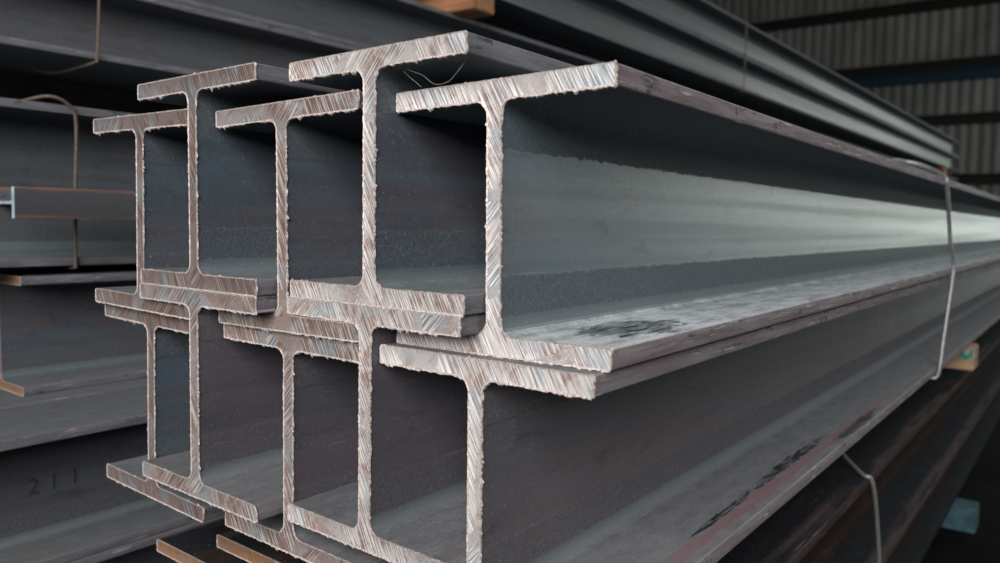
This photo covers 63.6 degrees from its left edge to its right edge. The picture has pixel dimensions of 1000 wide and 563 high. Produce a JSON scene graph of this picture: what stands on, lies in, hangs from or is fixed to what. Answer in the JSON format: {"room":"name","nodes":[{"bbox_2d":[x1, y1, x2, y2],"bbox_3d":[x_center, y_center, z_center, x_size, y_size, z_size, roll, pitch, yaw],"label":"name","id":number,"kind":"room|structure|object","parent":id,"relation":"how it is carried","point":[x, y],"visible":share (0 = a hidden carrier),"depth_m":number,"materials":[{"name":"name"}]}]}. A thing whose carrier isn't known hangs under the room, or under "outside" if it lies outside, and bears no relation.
{"room":"steel warehouse","nodes":[
{"label":"steel warehouse","id":0,"kind":"room"},
{"bbox_2d":[0,74,187,113],"bbox_3d":[-4.464,-3.830,9.514,0.100,7.700,26.300,4,5,36],"label":"wall","id":1,"kind":"structure","parent":0,"point":[12,87],"depth_m":9.18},
{"bbox_2d":[707,0,999,196],"bbox_3d":[7.389,-4.158,16.692,10.370,7.700,0.039,4,5,36],"label":"wall","id":2,"kind":"structure","parent":0,"point":[973,31],"depth_m":16.00,"materials":[{"name":"grey metal"}]},
{"bbox_2d":[750,0,999,32],"bbox_3d":[7.288,-5.464,16.573,10.200,0.200,0.140,4,5,36],"label":"trim","id":3,"kind":"structure","parent":2,"relation":"attached to","point":[923,6],"depth_m":16.44,"materials":[{"name":"metal"}]},
{"bbox_2d":[831,54,999,77],"bbox_3d":[7.268,-4.308,16.657,10.200,0.160,0.140,4,5,36],"label":"trim","id":4,"kind":"structure","parent":2,"relation":"attached to","point":[990,59],"depth_m":15.90,"materials":[{"name":"metal"}]},
{"bbox_2d":[846,64,999,88],"bbox_3d":[7.247,-4.087,16.649,10.200,0.220,0.200,4,5,36],"label":"trim","id":5,"kind":"structure","parent":2,"relation":"attached to","point":[986,71],"depth_m":15.82,"materials":[{"name":"blue paint"}]},
{"bbox_2d":[913,111,999,125],"bbox_3d":[7.250,-3.240,16.736,10.200,0.200,0.140,4,5,36],"label":"trim","id":6,"kind":"structure","parent":2,"relation":"attached to","point":[980,117],"depth_m":15.55,"materials":[{"name":"metal"}]},
{"bbox_2d":[946,173,999,184],"bbox_3d":[7.231,-2.094,16.820,10.200,0.200,0.140,4,5,36],"label":"trim","id":7,"kind":"structure","parent":2,"relation":"attached to","point":[979,178],"depth_m":15.44,"materials":[{"name":"metal"}]},
{"bbox_2d":[921,418,999,562],"bbox_3d":[2.895,0.585,4.308,18.400,0.100,26.300,4,5,36],"label":"floor","id":8,"kind":"structure","parent":0,"point":[982,485],"depth_m":2.19,"materials":[{"name":"concrete"}]},
{"bbox_2d":[941,498,979,533],"bbox_3d":[0.984,0.611,2.375,0.730,0.066,0.080,4,5,36],"label":"bearer","id":9,"kind":"object","parent":8,"relation":"on","point":[963,515],"visible":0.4,"depth_m":2.15,"materials":[{"name":"blue"}]},
{"bbox_3d":[0.053,0.683,1.181,0.660,0.066,0.090,4,5,36],"label":"bearer","id":10,"kind":"object","parent":8,"relation":"on","visible":0},
{"bbox_2d":[887,388,999,562],"bbox_3d":[3.531,0.331,5.379,0.130,0.140,11.401,4,5,36],"label":"girder","id":11,"kind":"object","parent":10,"relation":"on","point":[913,547],"visible":0.19,"depth_m":2.19,"materials":[{"name":"grey metal"}]},
{"bbox_2d":[716,319,999,562],"bbox_3d":[3.545,0.156,5.432,0.201,0.202,11.807,4,5,36],"label":"girder","id":12,"kind":"object","parent":11,"relation":"on","point":[908,452],"visible":0.54,"depth_m":1.58,"materials":[{"name":"grey metal"}]},
{"bbox_2d":[841,453,881,562],"bbox_3d":[0.581,0.436,1.393,0.103,0.347,0.237,0,4,-18],"label":"wire","id":13,"kind":"object","parent":12,"relation":"hanging from","point":[873,486],"visible":0.63,"depth_m":1.29,"materials":[{"name":"metal"}]},
{"bbox_3d":[3.178,0.305,5.640,0.130,0.140,11.401,4,5,36],"label":"girder","id":14,"kind":"object","parent":10,"relation":"on","visible":0},
{"bbox_2d":[157,518,248,562],"bbox_3d":[3.174,0.134,5.656,0.201,0.202,11.807,4,5,36],"label":"girder","id":15,"kind":"object","parent":14,"relation":"on","point":[198,544],"visible":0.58,"depth_m":0.97,"materials":[{"name":"metal"}]},
{"bbox_3d":[3.306,0.315,5.545,0.130,0.140,11.401,4,5,36],"label":"girder","id":16,"kind":"object","parent":10,"relation":"on","visible":0},
{"bbox_3d":[3.372,0.143,5.559,0.202,0.202,11.807,4,5,36],"label":"girder","id":17,"kind":"object","parent":16,"relation":"on","visible":0},
{"bbox_2d":[217,529,306,562],"bbox_3d":[3.268,0.109,5.598,0.203,0.202,11.806,4,5,36],"label":"girder","id":18,"kind":"object","parent":17,"relation":"on","point":[249,549],"visible":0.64,"depth_m":0.89,"materials":[{"name":"metal"}]},
{"bbox_3d":[5.801,-0.217,8.827,0.668,0.062,0.085,4,5,36],"label":"bearer","id":19,"kind":"object","parent":18,"relation":"on","visible":0},
{"bbox_2d":[380,261,999,562],"bbox_3d":[3.557,-0.136,5.395,0.203,0.205,12.007,4,5,36],"label":"girder","id":20,"kind":"object","parent":19,"relation":"on","point":[677,457],"visible":0.94,"depth_m":0.81,"materials":[{"name":"grey metal"}]},
{"bbox_2d":[396,60,999,372],"bbox_3d":[3.572,-0.336,5.390,0.203,0.204,12.007,3,5,36],"label":"girder","id":21,"kind":"object","parent":20,"relation":"on","point":[633,216],"visible":0.97,"depth_m":0.74,"materials":[{"name":"grey metal"}]},
{"bbox_2d":[892,158,955,379],"bbox_3d":[0.730,-0.034,1.758,0.443,0.454,0.152,4,5,36],"label":"wire","id":22,"kind":"object","parent":21,"relation":"attached to","point":[946,179],"visible":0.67,"depth_m":1.66,"materials":[{"name":"metal"}]},
{"bbox_3d":[3.458,0.120,5.494,0.201,0.202,11.807,4,5,36],"label":"girder","id":23,"kind":"object","parent":17,"relation":"on","visible":0},
{"bbox_2d":[943,343,978,370],"bbox_3d":[0.972,0.178,2.317,0.690,0.062,0.086,4,5,36],"label":"bearer","id":24,"kind":"object","parent":23,"relation":"on","point":[967,359],"visible":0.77,"depth_m":2.09,"materials":[{"name":"brown wood"}]},
{"bbox_2d":[140,283,282,523],"bbox_3d":[3.286,-0.183,5.573,0.202,0.204,12.006,4,5,36],"label":"girder","id":25,"kind":"object","parent":24,"relation":"on","point":[233,464],"visible":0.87,"depth_m":0.78,"materials":[{"name":"grey metal"}]},
{"bbox_2d":[105,303,224,522],"bbox_3d":[3.209,-0.161,5.654,0.203,0.205,12.007,5,6,36],"label":"girder","id":26,"kind":"object","parent":25,"relation":"on","point":[168,354],"visible":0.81,"depth_m":0.85,"materials":[{"name":"grey metal"}]},
{"bbox_2d":[93,108,188,319],"bbox_3d":[3.208,-0.362,5.632,0.203,0.204,12.007,5,6,36],"label":"girder","id":27,"kind":"object","parent":26,"relation":"on","point":[162,188],"visible":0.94,"depth_m":0.84,"materials":[{"name":"grey metal"}]},
{"bbox_2d":[137,62,343,296],"bbox_3d":[3.289,-0.383,5.561,0.203,0.205,12.007,4,5,36],"label":"girder","id":28,"kind":"object","parent":25,"relation":"on","point":[232,192],"visible":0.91,"depth_m":0.77,"materials":[{"name":"grey metal"}]},
{"bbox_2d":[287,296,485,562],"bbox_3d":[3.467,-0.173,5.453,0.202,0.203,12.006,4,5,36],"label":"girder","id":29,"kind":"object","parent":24,"relation":"on","point":[407,503],"visible":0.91,"depth_m":0.67,"materials":[{"name":"grey metal"}]},
{"bbox_2d":[223,324,389,562],"bbox_3d":[3.387,-0.146,5.526,0.203,0.205,12.006,4,5,36],"label":"girder","id":30,"kind":"object","parent":29,"relation":"on","point":[321,383],"visible":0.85,"depth_m":0.73,"materials":[{"name":"grey metal"}]},
{"bbox_2d":[215,89,362,342],"bbox_3d":[3.386,-0.346,5.509,0.202,0.205,12.007,3,5,36],"label":"girder","id":31,"kind":"object","parent":30,"relation":"on","point":[319,139],"visible":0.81,"depth_m":0.72,"materials":[{"name":"grey metal"}]},
{"bbox_2d":[289,30,577,318],"bbox_3d":[3.474,-0.371,5.437,0.203,0.203,12.006,4,5,36],"label":"girder","id":32,"kind":"object","parent":29,"relation":"on","point":[424,181],"visible":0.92,"depth_m":0.65,"materials":[{"name":"grey metal"}]},
{"bbox_3d":[-0.842,0.633,1.719,0.880,0.059,0.090,4,5,36],"label":"bearer","id":33,"kind":"object","parent":8,"relation":"on","visible":0},
{"bbox_2d":[69,515,224,562],"bbox_3d":[2.704,0.244,5.852,0.200,0.230,11.901,4,5,36],"label":"girder","id":34,"kind":"object","parent":33,"relation":"on","point":[144,550],"visible":0.02,"depth_m":1.33,"materials":[{"name":"grey metal"}]},
{"bbox_2d":[0,386,196,562],"bbox_3d":[2.701,0.029,5.828,0.200,0.200,12.001,4,5,36],"label":"girder","id":35,"kind":"object","parent":34,"relation":"on","point":[59,503],"visible":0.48,"depth_m":1.26,"materials":[{"name":"metal"}]},
{"bbox_3d":[2.535,0.232,5.976,0.200,0.230,11.901,4,5,36],"label":"girder","id":36,"kind":"object","parent":33,"relation":"on","visible":0},
{"bbox_2d":[0,377,147,408],"bbox_3d":[2.533,0.018,5.953,0.200,0.200,12.001,4,5,36],"label":"girder","id":37,"kind":"object","parent":36,"relation":"on","point":[8,399],"visible":0.02,"depth_m":1.41,"materials":[{"name":"grey metal"}]},
{"bbox_2d":[0,266,147,395],"bbox_3d":[2.626,-0.199,6.159,0.202,0.206,11.805,4,5,36],"label":"girder","id":38,"kind":"object","parent":37,"relation":"on","point":[55,335],"visible":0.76,"depth_m":1.50,"materials":[{"name":"grey metal"}]},
{"bbox_2d":[0,97,136,267],"bbox_3d":[2.504,-0.447,5.971,0.200,0.280,12.001,4,5,36],"label":"girder","id":39,"kind":"object","parent":38,"relation":"on","point":[37,138],"visible":0.06,"depth_m":1.48,"materials":[{"name":"grey metal"}]},
{"bbox_2d":[21,94,77,268],"bbox_3d":[-0.823,-0.174,1.441,0.150,0.303,0.072,4,5,36],"label":"wire","id":40,"kind":"object","parent":39,"relation":"attached to","point":[69,105],"visible":0.8,"depth_m":1.42,"materials":[{"name":"metal"}]},
{"bbox_3d":[-0.092,-0.007,2.239,0.080,0.302,0.080,4,5,36],"label":"block","id":41,"kind":"object","parent":37,"relation":"on","visible":0},
{"bbox_2d":[0,186,135,219],"bbox_3d":[0.995,-0.272,3.692,0.080,0.050,6.001,4,5,36],"label":"girder","id":42,"kind":"object","parent":41,"relation":"on","point":[15,202],"visible":0.34,"depth_m":1.33,"materials":[{"name":"grey metal"}]},
{"bbox_3d":[2.366,0.220,6.101,0.200,0.230,11.901,4,5,36],"label":"girder","id":43,"kind":"object","parent":33,"relation":"on","visible":0},
{"bbox_3d":[2.364,0.006,6.077,0.200,0.200,12.001,4,5,36],"label":"girder","id":44,"kind":"object","parent":43,"relation":"on","visible":0},
{"bbox_2d":[0,263,136,269],"bbox_3d":[2.450,-0.210,6.274,0.200,0.204,11.801,4,5,36],"label":"girder","id":45,"kind":"object","parent":44,"relation":"on","point":[134,264],"visible":0.02,"depth_m":1.65,"materials":[{"name":"grey metal"}]},
{"bbox_3d":[2.167,-0.470,6.220,0.200,0.280,12.001,4,5,36],"label":"girder","id":46,"kind":"object","parent":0,"visible":0},
{"bbox_3d":[0.875,-0.574,4.368,0.314,0.153,0.100,4,5,36],"label":"bearer","id":47,"kind":"object","parent":46,"relation":"on","visible":0},
{"bbox_2d":[0,60,145,93],"bbox_3d":[2.259,-0.858,6.377,0.200,0.165,12.401,4,5,37],"label":"girder","id":48,"kind":"object","parent":47,"relation":"on","point":[9,68],"visible":0.06,"depth_m":2.03,"materials":[{"name":"grey metal"}]},
{"bbox_3d":[2.262,-1.034,6.364,0.200,0.187,12.401,4,5,37],"label":"girder","id":49,"kind":"object","parent":48,"relation":"on","visible":0},
{"bbox_2d":[414,0,493,18],"bbox_3d":[-0.239,-0.962,2.815,0.464,0.104,0.120,4,5,36],"label":"bearer","id":50,"kind":"object","parent":49,"relation":"on","point":[470,9],"visible":0.32,"depth_m":2.69,"materials":[{"name":"brown wood"}]},
{"bbox_2d":[471,17,901,158],"bbox_3d":[2.267,-1.330,6.342,0.200,0.198,12.401,4,5,37],"label":"girder","id":51,"kind":"object","parent":50,"relation":"on","point":[485,20],"visible":0.18,"depth_m":3.92,"materials":[{"name":"grey metal"}]},
{"bbox_2d":[486,0,958,171],"bbox_3d":[2.432,-1.319,6.220,0.200,0.198,12.401,4,5,37],"label":"girder","id":52,"kind":"object","parent":50,"relation":"on","point":[624,32],"visible":0.98,"depth_m":4.40,"materials":[{"name":"grey metal"}]},
{"bbox_2d":[624,0,958,156],"bbox_3d":[2.435,-1.516,6.206,0.200,0.198,12.401,4,5,37],"label":"girder","id":53,"kind":"object","parent":52,"relation":"on","point":[703,18],"visible":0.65,"depth_m":5.41,"materials":[{"name":"grey metal"}]},
{"bbox_2d":[732,19,747,92],"bbox_3d":[1.415,-1.325,4.756,0.073,0.423,0.008,4,5,36],"label":"wire","id":54,"kind":"object","parent":53,"relation":"attached to","point":[746,19],"visible":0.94,"depth_m":4.74,"materials":[{"name":"metal"}]},
{"bbox_2d":[0,0,362,82],"bbox_3d":[2.424,-0.846,6.255,0.200,0.165,12.401,4,5,37],"label":"girder","id":55,"kind":"object","parent":47,"relation":"on","point":[146,41],"visible":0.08,"depth_m":1.94,"materials":[{"name":"grey metal"}]},
{"bbox_2d":[31,0,100,73],"bbox_3d":[-0.961,-0.659,1.794,0.178,0.392,0.031,2,4,13],"label":"wire","id":56,"kind":"object","parent":55,"relation":"attached to","point":[98,1],"visible":1,"depth_m":1.77,"materials":[{"name":"brown metal"}]},
{"bbox_2d":[166,0,956,179],"bbox_3d":[2.426,-1.022,6.242,0.200,0.187,12.401,4,5,37],"label":"girder","id":57,"kind":"object","parent":55,"relation":"on","point":[364,24],"visible":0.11,"depth_m":2.52,"materials":[{"name":"grey metal"}]},
{"bbox_2d":[933,166,946,174],"bbox_3d":[5.517,-1.419,10.372,0.380,0.104,0.140,4,5,36],"label":"bearer","id":58,"kind":"object","parent":57,"relation":"on","point":[943,169],"visible":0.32,"depth_m":10.23,"materials":[{"name":"brown wood"}]}
]}

